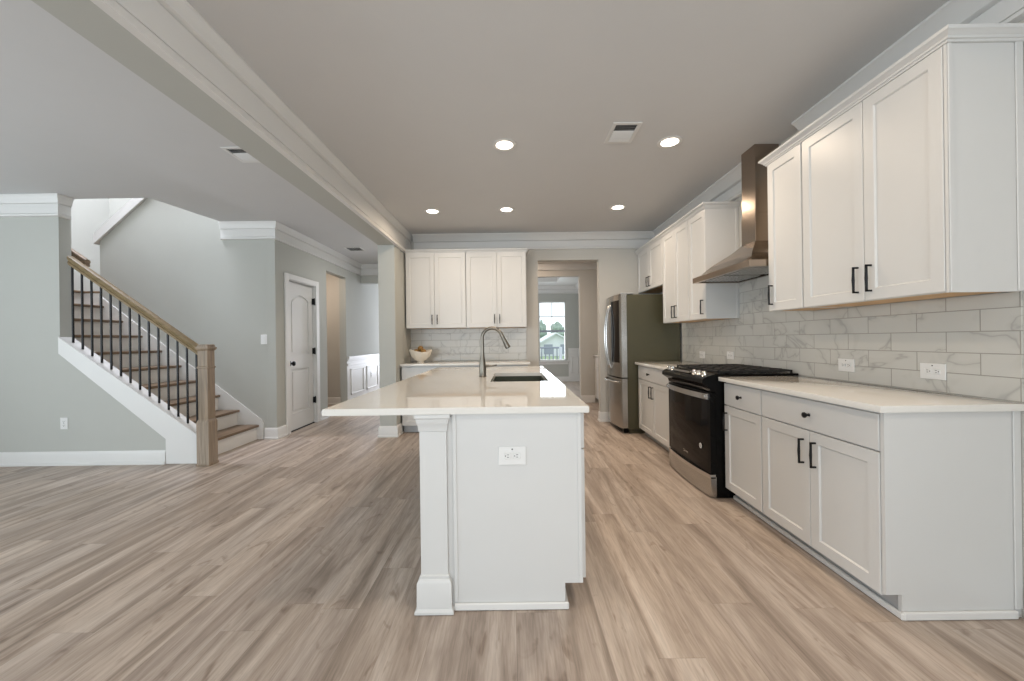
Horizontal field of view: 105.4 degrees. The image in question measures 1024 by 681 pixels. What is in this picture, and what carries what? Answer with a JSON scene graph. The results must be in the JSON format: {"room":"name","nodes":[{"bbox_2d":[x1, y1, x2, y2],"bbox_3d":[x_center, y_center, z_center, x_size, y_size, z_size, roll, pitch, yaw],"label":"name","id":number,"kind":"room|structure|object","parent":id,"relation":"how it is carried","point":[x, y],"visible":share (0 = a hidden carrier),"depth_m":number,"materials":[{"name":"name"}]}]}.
{"room":"kitchen","nodes":[
{"label":"kitchen","id":0,"kind":"room"},
{"bbox_2d":[0,207,165,451],"bbox_3d":[-4.952,-1.423,4.016,3.535,5.400,0.113,-1,0,0],"label":"wall","id":1,"kind":"structure","parent":0,"point":[39,387],"depth_m":3.96,"materials":[{"name":"beige paint"}]},
{"bbox_2d":[0,193,73,219],"bbox_3d":[-5.566,-1.348,3.985,2.006,0.218,0.151,-1,0,0],"label":"trim","id":2,"kind":"structure","parent":1,"relation":"attached to","point":[42,204],"depth_m":3.94,"materials":[{"name":"white paint"}]},
{"bbox_2d":[60,418,67,428],"bbox_3d":[-4.549,0.847,3.955,0.075,0.118,0.008,-1,0,0],"label":"electrical outlet","id":3,"kind":"object","parent":1,"relation":"attached to","point":[63,421],"visible":1,"depth_m":3.95,"materials":[{"name":"white plastic"}]},
{"bbox_2d":[71,248,90,266],"bbox_3d":[-4.854,-1.034,4.138,0.620,0.509,0.124,-1,0,0],"label":"wall handrail","id":4,"kind":"object","parent":1,"relation":"attached to","point":[78,256],"visible":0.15,"depth_m":4.15,"materials":[{"name":"brown wood"}]},
{"bbox_2d":[0,450,165,466],"bbox_3d":[-5.024,1.207,3.947,3.020,0.140,0.024,-1,0,0],"label":"baseboard","id":5,"kind":"structure","parent":1,"relation":"attached to","point":[130,457],"depth_m":3.94,"materials":[{"name":"white paint"}]},
{"bbox_2d":[58,336,196,463],"bbox_3d":[-3.867,0.607,4.007,1.450,1.305,0.130,-1,0,0],"label":"trim","id":6,"kind":"structure","parent":1,"relation":"attached to","point":[180,436],"depth_m":3.95,"materials":[{"name":"white paint"}]},
{"bbox_2d":[71,199,108,290],"bbox_3d":[-6.359,-1.404,5.185,0.120,5.400,2.230,-1,0,0],"label":"wall","id":7,"kind":"structure","parent":0,"point":[87,215],"depth_m":5.78,"materials":[{"name":"beige paint"}]},
{"bbox_2d":[100,198,267,436],"bbox_3d":[-4.165,-0.684,4.990,2.090,3.900,0.120,-1,0,0],"label":"wall","id":8,"kind":"structure","parent":0,"point":[173,261],"depth_m":4.93,"materials":[{"name":"beige paint"}]},
{"bbox_2d":[93,198,146,244],"bbox_3d":[-4.482,-1.983,4.990,1.590,1.526,0.180,-1,0,0],"label":"trim","id":9,"kind":"structure","parent":8,"relation":"attached to","point":[129,207],"depth_m":4.90,"materials":[{"name":"white paint"}]},
{"bbox_2d":[261,335,266,343],"bbox_3d":[-3.140,-0.008,4.925,0.078,0.122,0.010,-1,0,0],"label":"light switch","id":10,"kind":"object","parent":8,"relation":"attached to","point":[263,337],"visible":1,"depth_m":4.92,"materials":[{"name":"white plastic"}]},
{"bbox_2d":[109,198,339,396],"bbox_3d":[-4.775,-1.426,6.910,3.290,5.400,1.620,-1,0,0],"label":"wall","id":11,"kind":"structure","parent":0,"point":[332,282],"depth_m":7.60,"materials":[{"name":"beige paint"}]},
{"bbox_2d":[328,397,340,404],"bbox_3d":[-3.864,1.191,7.587,1.520,0.140,0.024,-1,0,0],"label":"baseboard","id":12,"kind":"structure","parent":11,"relation":"attached to","point":[331,400],"depth_m":7.58,"materials":[{"name":"white paint"}]},
{"bbox_2d":[265,239,378,427],"bbox_3d":[-3.052,-0.120,8.115,0.120,2.743,6.370,-1,0,0],"label":"wall","id":13,"kind":"structure","parent":0,"point":[358,302],"depth_m":6.07,"materials":[{"name":"beige paint"}]},
{"bbox_2d":[264,425,287,438],"bbox_3d":[-3.037,1.180,5.010,0.175,0.140,0.210,-1,0,0],"label":"baseboard","id":14,"kind":"structure","parent":13,"relation":"attached to","point":[270,433],"depth_m":4.92,"materials":[{"name":"white paint"}]},
{"bbox_2d":[218,221,377,275],"bbox_3d":[-2.939,-1.383,6.399,1.183,0.218,3.379,-1,0,24],"label":"trim","id":15,"kind":"structure","parent":13,"relation":"attached to","point":[230,230],"depth_m":5.20,"materials":[{"name":"white paint"}]},
{"bbox_2d":[284,272,320,434],"bbox_3d":[-3.025,0.180,5.561,0.161,2.139,0.887,-1,0,0],"label":"door","id":16,"kind":"structure","parent":13,"relation":"in","point":[301,295],"depth_m":5.59,"materials":[{"name":"white paint"}]},
{"bbox_2d":[321,411,329,420],"bbox_3d":[-2.961,1.179,6.152,0.024,0.140,0.265,-1,0,0],"label":"baseboard","id":17,"kind":"structure","parent":13,"relation":"attached to","point":[322,417],"depth_m":6.10,"materials":[{"name":"white paint"}]},
{"bbox_2d":[347,353,379,399],"bbox_3d":[-2.957,0.772,8.965,0.044,0.945,3.870,-1,0,0],"label":"trim","id":18,"kind":"structure","parent":13,"relation":"attached to","point":[360,382],"depth_m":7.70,"materials":[{"name":"white paint"}]},
{"bbox_2d":[361,275,377,283],"bbox_3d":[-2.368,-1.315,7.790,1.280,0.373,0.140,-1,0,0],"label":"wall","id":19,"kind":"structure","parent":0,"point":[373,279],"depth_m":7.72,"materials":[{"name":"beige paint"}]},
{"bbox_2d":[378,245,410,430],"bbox_3d":[-1.592,-0.140,5.325,0.210,2.743,0.750,-1,0,0],"label":"wall pillar","id":20,"kind":"structure","parent":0,"point":[394,338],"depth_m":4.95,"materials":[{"name":"beige paint"}]},
{"bbox_2d":[378,422,402,437],"bbox_3d":[-1.575,1.160,5.263,0.260,0.140,0.675,-1,0,0],"label":"baseboard","id":21,"kind":"structure","parent":20,"relation":"attached to","point":[384,431],"depth_m":4.93,"materials":[{"name":"white paint"}]},
{"bbox_2d":[0,0,948,285],"bbox_3d":[-2.223,-1.682,3.650,9.200,0.357,15.500,-1,0,0],"label":"ceiling","id":22,"kind":"structure","parent":0,"point":[414,98],"depth_m":2.51,"materials":[{"name":"paint"}]},
{"bbox_2d":[31,0,393,244],"bbox_3d":[-1.606,-1.358,0.484,0.205,0.306,8.929,-1,0,0],"label":"ceiling beam","id":23,"kind":"structure","parent":22,"relation":"attached to","point":[84,17],"depth_m":1.88,"materials":[{"name":"beige paint"}]},
{"bbox_2d":[220,147,259,162],"bbox_3d":[-2.173,-1.498,3.160,0.205,0.011,0.260,-1,0,0],"label":"ceiling vent","id":24,"kind":"object","parent":22,"relation":"in","point":[238,153],"visible":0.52,"depth_m":3.14,"materials":[{"name":"white metal"}]},
{"bbox_2d":[343,247,365,250],"bbox_3d":[-2.590,-1.494,6.405,0.280,0.008,0.270,-1,0,0],"label":"ceiling vent","id":25,"kind":"object","parent":22,"relation":"in","point":[347,248],"visible":1,"depth_m":6.40,"materials":[{"name":"white metal"}]},
{"bbox_2d":[424,208,440,213],"bbox_3d":[-0.945,-1.516,4.600,0.188,0.006,0.188,-1,0,0],"label":"recessed light","id":26,"kind":"object","parent":22,"relation":"in","point":[430,211],"visible":1,"depth_m":4.60,"materials":[{"name":"beige"}]},
{"bbox_2d":[493,139,515,150],"bbox_3d":[-0.063,-1.528,3.060,0.188,0.006,0.188,-1,0,0],"label":"recessed light","id":27,"kind":"object","parent":22,"relation":"in","point":[501,144],"visible":1,"depth_m":3.05,"materials":[{"name":"white paint"}]},
{"bbox_2d":[498,207,514,211],"bbox_3d":[-0.071,-1.528,4.575,0.188,0.006,0.188,-1,0,0],"label":"recessed light","id":28,"kind":"object","parent":22,"relation":"in","point":[502,209],"visible":1,"depth_m":4.57,"materials":[{"name":"beige"}]},
{"bbox_2d":[610,204,625,209],"bbox_3d":[1.229,-1.546,4.550,0.188,0.006,0.188,-1,0,0],"label":"recessed light","id":29,"kind":"object","parent":22,"relation":"in","point":[620,206],"visible":1,"depth_m":4.55,"materials":[{"name":"beige"}]},
{"bbox_2d":[604,122,642,143],"bbox_3d":[0.819,-1.538,2.905,0.210,0.011,0.290,-1,0,0],"label":"ceiling vent","id":30,"kind":"object","parent":22,"relation":"in","point":[620,132],"visible":1,"depth_m":2.88,"materials":[{"name":"white metal"}]},
{"bbox_2d":[657,136,682,147],"bbox_3d":[1.229,-1.546,3.050,0.188,0.006,0.188,-1,0,0],"label":"recessed light","id":31,"kind":"object","parent":22,"relation":"in","point":[670,141],"visible":1,"depth_m":3.04,"materials":[{"name":"beige"}]},
{"bbox_2d":[0,381,1023,680],"bbox_3d":[-2.183,1.270,3.650,9.200,0.060,15.500,-1,0,0],"label":"floor","id":32,"kind":"structure","parent":0,"point":[296,556],"depth_m":1.91,"materials":[{"name":"wood"}]},
{"bbox_2d":[67,256,218,465],"bbox_3d":[-3.770,0.192,3.951,1.506,2.133,0.184,-1,0,0],"label":"stair railing","id":33,"kind":"object","parent":32,"relation":"on","point":[206,422],"visible":1,"depth_m":3.98,"materials":[{"name":"brown wood"}]},
{"bbox_2d":[74,290,263,453],"bbox_3d":[-4.709,0.323,5.084,3.115,1.899,2.012,-1,0,0],"label":"staircase","id":34,"kind":"structure","parent":32,"relation":"on","point":[238,425],"depth_m":4.72,"materials":[{"name":"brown wood"}]},
{"bbox_2d":[402,366,464,431],"bbox_3d":[-1.038,0.781,5.387,0.829,0.879,0.622,-1,0,0],"label":"base cabinet","id":35,"kind":"object","parent":32,"relation":"on","point":[408,421],"visible":0.11,"depth_m":5.11,"materials":[{"name":"white paint"}]},
{"bbox_2d":[400,360,529,365],"bbox_3d":[-0.619,0.319,5.387,1.702,0.030,0.604,-1,0,0],"label":"countertop","id":36,"kind":"structure","parent":35,"relation":"on","point":[498,362],"depth_m":5.10,"materials":[{"name":"beige stone"}]},
{"bbox_2d":[409,349,431,362],"bbox_3d":[-1.262,0.218,5.360,0.316,0.189,0.300,-1,0,0],"label":"bowl","id":37,"kind":"object","parent":36,"relation":"on","point":[420,357],"visible":0.98,"depth_m":5.26,"materials":[{"name":"white ceramic"}]},
{"bbox_2d":[465,365,527,366],"bbox_3d":[-0.206,0.769,5.387,0.832,0.879,0.622,-1,0,0],"label":"base cabinet","id":38,"kind":"object","parent":32,"relation":"on","point":[474,365],"visible":0.04,"depth_m":5.13,"materials":[{"name":"white paint"}]},
{"bbox_2d":[414,413,585,614],"bbox_3d":[-0.035,0.768,3.014,0.804,0.881,2.593,-1,0,0],"label":"kitchen island","id":39,"kind":"object","parent":32,"relation":"on","point":[494,536],"visible":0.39,"depth_m":1.75,"materials":[{"name":"white paint"}]},
{"bbox_2d":[322,366,588,415],"bbox_3d":[-0.252,0.314,3.041,1.183,0.030,2.638,-1,0,0],"label":"island countertop","id":40,"kind":"structure","parent":39,"relation":"on","point":[439,390],"depth_m":2.06,"materials":[{"name":"beige stone"}]},
{"bbox_2d":[479,326,509,376],"bbox_3d":[-0.145,0.094,3.160,0.257,0.408,0.060,-1,0,0],"label":"faucet","id":41,"kind":"object","parent":40,"relation":"on","point":[482,366],"visible":0.99,"depth_m":3.15,"materials":[{"name":"silver metal"}]},
{"bbox_2d":[492,376,544,381],"bbox_3d":[0.053,0.428,3.152,0.451,0.204,0.765,-1,0,0],"label":"sink","id":42,"kind":"object","parent":40,"relation":"in","point":[496,378],"visible":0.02,"depth_m":3.51,"materials":[{"name":"metal"}]},
{"bbox_2d":[498,446,525,464],"bbox_3d":[-0.001,0.519,1.749,0.124,0.083,0.008,-1,0,0],"label":"electrical outlet","id":43,"kind":"object","parent":39,"relation":"attached to","point":[507,455],"visible":1,"depth_m":1.75,"materials":[{"name":"white plastic"}]},
{"bbox_2d":[504,453,510,458],"bbox_3d":[-0.021,0.519,1.747,0.033,0.029,0.003,-1,0,0],"label":"socket","id":44,"kind":"object","parent":43,"relation":"attached to","point":[506,455],"depth_m":1.75,"materials":[{"name":"white plastic"}]},
{"bbox_2d":[513,453,520,458],"bbox_3d":[0.019,0.519,1.747,0.033,0.029,0.003,-1,0,0],"label":"socket","id":45,"kind":"object","parent":43,"relation":"attached to","point":[515,455],"depth_m":1.75,"materials":[{"name":"white plastic"}]},
{"bbox_2d":[594,357,598,399],"bbox_3d":[1.840,0.742,6.795,0.637,0.879,1.190,-1,0,0],"label":"base cabinet","id":46,"kind":"object","parent":32,"relation":"on","point":[595,358],"visible":0.04,"depth_m":7.25,"materials":[{"name":"white paint"}]},
{"bbox_2d":[604,292,679,432],"bbox_3d":[1.692,0.288,5.302,0.865,1.792,0.740,-1,0,0],"label":"refrigerator","id":47,"kind":"object","parent":32,"relation":"on","point":[635,330],"visible":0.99,"depth_m":4.93,"materials":[{"name":"silver metal"}]},
{"bbox_2d":[638,365,669,450],"bbox_3d":[1.847,0.742,4.308,0.602,0.879,1.165,-1,0,0],"label":"base cabinet","id":48,"kind":"object","parent":32,"relation":"on","point":[653,391],"visible":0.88,"depth_m":4.35,"materials":[{"name":"white paint"}]},
{"bbox_2d":[635,361,700,369],"bbox_3d":[1.840,0.286,4.309,0.606,0.030,1.193,-1,0,0],"label":"countertop","id":49,"kind":"structure","parent":48,"relation":"on","point":[658,365],"depth_m":4.48,"materials":[{"name":"beige stone"}]},
{"bbox_2d":[662,364,798,497],"bbox_3d":[1.786,0.705,3.311,0.723,0.955,0.790,-1,0,0],"label":"gas range","id":50,"kind":"object","parent":32,"relation":"on","point":[697,404],"visible":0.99,"depth_m":3.07,"materials":[{"name":"black metal"}]},
{"bbox_2d":[679,367,798,376],"bbox_3d":[1.823,0.262,3.311,0.638,0.018,0.790,-1,0,0],"label":"cooktop","id":51,"kind":"object","parent":50,"relation":"in","point":[756,372],"depth_m":2.95,"materials":[{"name":"black glass"}]},
{"bbox_2d":[722,382,774,525],"bbox_3d":[1.847,0.743,2.691,0.602,0.881,0.434,-1,0,0],"label":"base cabinet","id":52,"kind":"object","parent":32,"relation":"on","point":[742,428],"visible":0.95,"depth_m":2.67,"materials":[{"name":"white paint"}]},
{"bbox_2d":[762,390,1022,620],"bbox_3d":[1.852,0.743,2.058,0.612,0.881,0.829,-1,0,0],"label":"base cabinet","id":53,"kind":"object","parent":32,"relation":"on","point":[920,512],"visible":0.98,"depth_m":1.66,"materials":[{"name":"white paint"}]},
{"bbox_2d":[718,376,1023,412],"bbox_3d":[1.840,0.286,2.271,0.606,0.030,1.285,-1,0,0],"label":"countertop","id":54,"kind":"structure","parent":53,"relation":"on","point":[880,399],"depth_m":1.90,"materials":[{"name":"beige stone"}]},
{"bbox_2d":[410,239,658,411],"bbox_3d":[0.218,-0.165,5.760,3.860,2.743,0.120,-1,0,0],"label":"wall","id":55,"kind":"structure","parent":0,"point":[617,269],"depth_m":5.70,"materials":[{"name":"beige paint"}]},
{"bbox_2d":[90,0,412,252],"bbox_3d":[-1.476,-1.359,0.899,0.052,0.306,9.599,-1,0,0],"label":"trim","id":56,"kind":"structure","parent":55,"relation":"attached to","point":[174,30],"depth_m":2.11,"materials":[{"name":"white paint"}]},
{"bbox_2d":[405,249,466,328],"bbox_3d":[-1.058,-0.704,5.512,0.829,1.080,0.352,-1,0,0],"label":"upper cabinet","id":57,"kind":"object","parent":55,"relation":"attached to","point":[435,278],"visible":0.94,"depth_m":5.38,"materials":[{"name":"white paint"}]},
{"bbox_2d":[411,328,525,361],"bbox_3d":[-0.641,0.068,5.694,1.684,0.472,0.009,-1,0,0],"label":"backsplash","id":58,"kind":"structure","parent":55,"relation":"attached to","point":[445,344],"depth_m":5.69,"materials":[{"name":"tile"}]},
{"bbox_2d":[465,248,528,327],"bbox_3d":[-0.206,-0.715,5.517,0.872,1.080,0.362,-1,0,0],"label":"upper cabinet","id":59,"kind":"object","parent":55,"relation":"attached to","point":[495,277],"visible":0.99,"depth_m":5.38,"materials":[{"name":"white paint"}]},
{"bbox_2d":[412,163,741,249],"bbox_3d":[0.345,-1.426,4.494,3.569,0.222,2.411,-1,0,0],"label":"trim","id":60,"kind":"structure","parent":55,"relation":"attached to","point":[728,187],"depth_m":5.63,"materials":[{"name":"white paint"}]},
{"bbox_2d":[598,411,610,421],"bbox_3d":[1.365,1.121,5.737,0.201,0.140,0.125,-1,0,0],"label":"baseboard","id":61,"kind":"structure","parent":55,"relation":"attached to","point":[602,416],"depth_m":5.68,"materials":[{"name":"white paint"}]},
{"bbox_2d":[538,293,578,376],"bbox_3d":[0.280,-0.344,11.260,3.530,3.100,0.120,-1,0,0],"label":"wall","id":62,"kind":"structure","parent":0,"point":[572,301],"depth_m":11.20,"materials":[{"name":"beige paint"}]},
{"bbox_2d":[538,301,568,364],"bbox_3d":[1.145,-0.201,11.227,0.925,1.810,0.175,-1,0,0],"label":"window","id":63,"kind":"structure","parent":62,"relation":"in","point":[541,361],"depth_m":11.21,"materials":[{"name":"white paint"}]},
{"bbox_2d":[538,283,577,293],"bbox_3d":[0.205,-1.424,9.364,3.389,0.222,3.669,-1,0,0],"label":"trim","id":64,"kind":"structure","parent":62,"relation":"attached to","point":[554,289],"depth_m":11.17,"materials":[{"name":"white paint"}]},
{"bbox_2d":[556,376,579,381],"bbox_3d":[0.275,1.135,11.187,3.319,0.140,0.024,-1,0,0],"label":"baseboard","id":65,"kind":"structure","parent":62,"relation":"attached to","point":[561,379],"depth_m":11.18,"materials":[{"name":"white paint"}]},
{"bbox_2d":[568,348,579,380],"bbox_3d":[1.767,0.709,11.177,0.315,0.945,0.044,-1,0,0],"label":"trim","id":66,"kind":"structure","parent":62,"relation":"attached to","point":[573,353],"depth_m":11.20,"materials":[{"name":"white paint"}]},
{"bbox_2d":[538,270,598,402],"bbox_3d":[0.393,-0.167,7.460,3.750,2.743,0.120,-1,0,0],"label":"wall","id":67,"kind":"structure","parent":0,"point":[587,279],"depth_m":7.40,"materials":[{"name":"beige paint"}]},
{"bbox_2d":[538,261,596,270],"bbox_3d":[1.051,-1.435,7.337,2.140,0.222,0.125,-1,0,0],"label":"trim","id":68,"kind":"structure","parent":67,"relation":"attached to","point":[580,265],"depth_m":7.37,"materials":[{"name":"white paint"}]},
{"bbox_2d":[581,395,594,402],"bbox_3d":[1.433,1.120,7.387,0.265,0.140,0.024,-1,0,0],"label":"baseboard","id":69,"kind":"structure","parent":67,"relation":"attached to","point":[585,398],"depth_m":7.38,"materials":[{"name":"white paint"}]},
{"bbox_2d":[659,19,1023,618],"bbox_3d":[2.208,-0.191,0.860,0.120,2.743,9.920,-1,0,0],"label":"wall","id":70,"kind":"structure","parent":0,"point":[1021,21],"depth_m":1.65,"materials":[{"name":"beige paint"}]},
{"bbox_2d":[635,234,662,293],"bbox_3d":[1.954,-0.984,5.213,0.342,0.616,0.954,-1,0,0],"label":"upper cabinet","id":71,"kind":"object","parent":70,"relation":"attached to","point":[650,270],"visible":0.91,"depth_m":5.15,"materials":[{"name":"white paint"}]},
{"bbox_2d":[659,216,711,322],"bbox_3d":[1.957,-0.748,4.386,0.342,1.088,0.697,-1,0,0],"label":"upper cabinet","id":72,"kind":"object","parent":70,"relation":"attached to","point":[675,259],"visible":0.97,"depth_m":4.34,"materials":[{"name":"white paint"}]},
{"bbox_2d":[684,201,740,319],"bbox_3d":[1.962,-0.747,3.838,0.352,1.090,0.397,-1,0,0],"label":"upper cabinet","id":73,"kind":"object","parent":70,"relation":"attached to","point":[713,227],"visible":0.98,"depth_m":3.68,"materials":[{"name":"white paint"}]},
{"bbox_2d":[693,144,778,283],"bbox_3d":[1.905,-1.045,3.227,0.438,1.026,0.874,-1,0,0],"label":"range hood","id":74,"kind":"object","parent":70,"relation":"attached to","point":[750,261],"visible":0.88,"depth_m":3.10,"materials":[{"name":"silver metal"}]},
{"bbox_2d":[758,136,844,311],"bbox_3d":[1.962,-0.748,2.638,0.352,1.088,0.370,-1,0,0],"label":"upper cabinet","id":75,"kind":"object","parent":70,"relation":"attached to","point":[783,164],"visible":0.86,"depth_m":2.61,"materials":[{"name":"white paint"}]},
{"bbox_2d":[682,276,1023,402],"bbox_3d":[2.142,-0.186,3.280,0.009,0.906,3.280,-1,0,0],"label":"backsplash","id":76,"kind":"structure","parent":70,"relation":"attached to","point":[979,339],"depth_m":2.23,"materials":[{"name":"tile"}]},
{"bbox_2d":[699,351,704,357],"bbox_3d":[2.138,0.166,4.400,0.008,0.078,0.118,-1,0,0],"label":"electrical outlet","id":77,"kind":"object","parent":76,"relation":"attached to","point":[701,353],"visible":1,"depth_m":4.40,"materials":[{"name":"white plastic"}]},
{"bbox_2d":[727,351,733,359],"bbox_3d":[2.138,0.151,3.830,0.008,0.078,0.118,-1,0,0],"label":"electrical outlet","id":78,"kind":"object","parent":76,"relation":"attached to","point":[730,355],"visible":1,"depth_m":3.82,"materials":[{"name":"white plastic"}]},
{"bbox_2d":[838,358,854,371],"bbox_3d":[2.138,0.161,2.500,0.008,0.082,0.120,-1,0,0],"label":"electrical outlet","id":79,"kind":"object","parent":76,"relation":"attached to","point":[848,365],"visible":1,"depth_m":2.49,"materials":[{"name":"white plastic"}]},
{"bbox_2d":[920,363,945,380],"bbox_3d":[2.138,0.159,1.985,0.008,0.082,0.122,-1,0,0],"label":"electrical outlet","id":80,"kind":"object","parent":76,"relation":"attached to","point":[936,371],"visible":1,"depth_m":1.98,"materials":[{"name":"white plastic"}]},
{"bbox_2d":[924,368,930,373],"bbox_3d":[2.136,0.159,2.006,0.003,0.029,0.033,-1,0,0],"label":"socket","id":81,"kind":"object","parent":80,"relation":"attached to","point":[926,370],"depth_m":2.01,"materials":[{"name":"white plastic"}]},
{"bbox_2d":[933,369,939,374],"bbox_3d":[2.136,0.159,1.964,0.003,0.029,0.033,-1,0,0],"label":"socket","id":82,"kind":"object","parent":80,"relation":"attached to","point":[935,371],"depth_m":1.96,"materials":[{"name":"white plastic"}]},
{"bbox_2d":[792,0,1023,130],"bbox_3d":[2.067,-1.449,-0.550,0.125,0.222,6.700,-1,0,0],"label":"trim","id":83,"kind":"structure","parent":70,"relation":"attached to","point":[952,11],"depth_m":1.93,"materials":[{"name":"white paint"}]},
{"bbox_2d":[795,23,1023,307],"bbox_3d":[1.962,-0.747,2.022,0.352,1.090,0.860,-1,0,0],"label":"upper cabinet","id":84,"kind":"object","parent":70,"relation":"attached to","point":[913,182],"visible":1,"depth_m":1.73,"materials":[{"name":"white paint"}]},
{"label":"outside","id":85,"kind":"structure","parent":0,"visible":0},
{"bbox_2d":[540,356,563,358],"bbox_3d":[5.023,1.702,50.725,70.000,0.120,78.550,-1,0,0],"label":"lawn","id":86,"kind":"structure","parent":85,"point":[543,357],"depth_m":37.01,"materials":[{"name":"green plant"}]},
{"bbox_2d":[540,320,546,337],"bbox_3d":[4.802,-0.704,65.013,2.340,5.455,2.310,-1,0,-28],"label":"tree","id":87,"kind":"object","parent":86,"relation":"on","point":[542,326],"visible":0.22,"depth_m":64.19,"materials":[{"name":"green plant"}]},
{"bbox_2d":[540,332,563,355],"bbox_3d":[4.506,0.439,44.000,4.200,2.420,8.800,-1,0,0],"label":"house","id":88,"kind":"structure","parent":86,"relation":"on","point":[552,339],"depth_m":40.00,"materials":[{"name":"white"}]},
{"bbox_2d":[550,321,563,335],"bbox_3d":[7.093,-0.651,61.971,2.267,4.631,2.214,-1,0,0],"label":"tree","id":89,"kind":"object","parent":86,"relation":"on","point":[557,326],"visible":0.34,"depth_m":61.43,"materials":[{"name":"green plant"}]},
{"bbox_3d":[1.520,1.465,12.315,9.000,0.450,1.970,-1,0,0],"label":"porch","id":90,"kind":"object","parent":86,"relation":"on","visible":0},
{"bbox_2d":[540,347,564,358],"bbox_3d":[1.510,0.735,13.200,8.000,1.010,0.100,-1,0,0],"label":"porch railing","id":91,"kind":"object","parent":90,"relation":"on","point":[541,348],"visible":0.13,"depth_m":13.17,"materials":[{"name":"white"}]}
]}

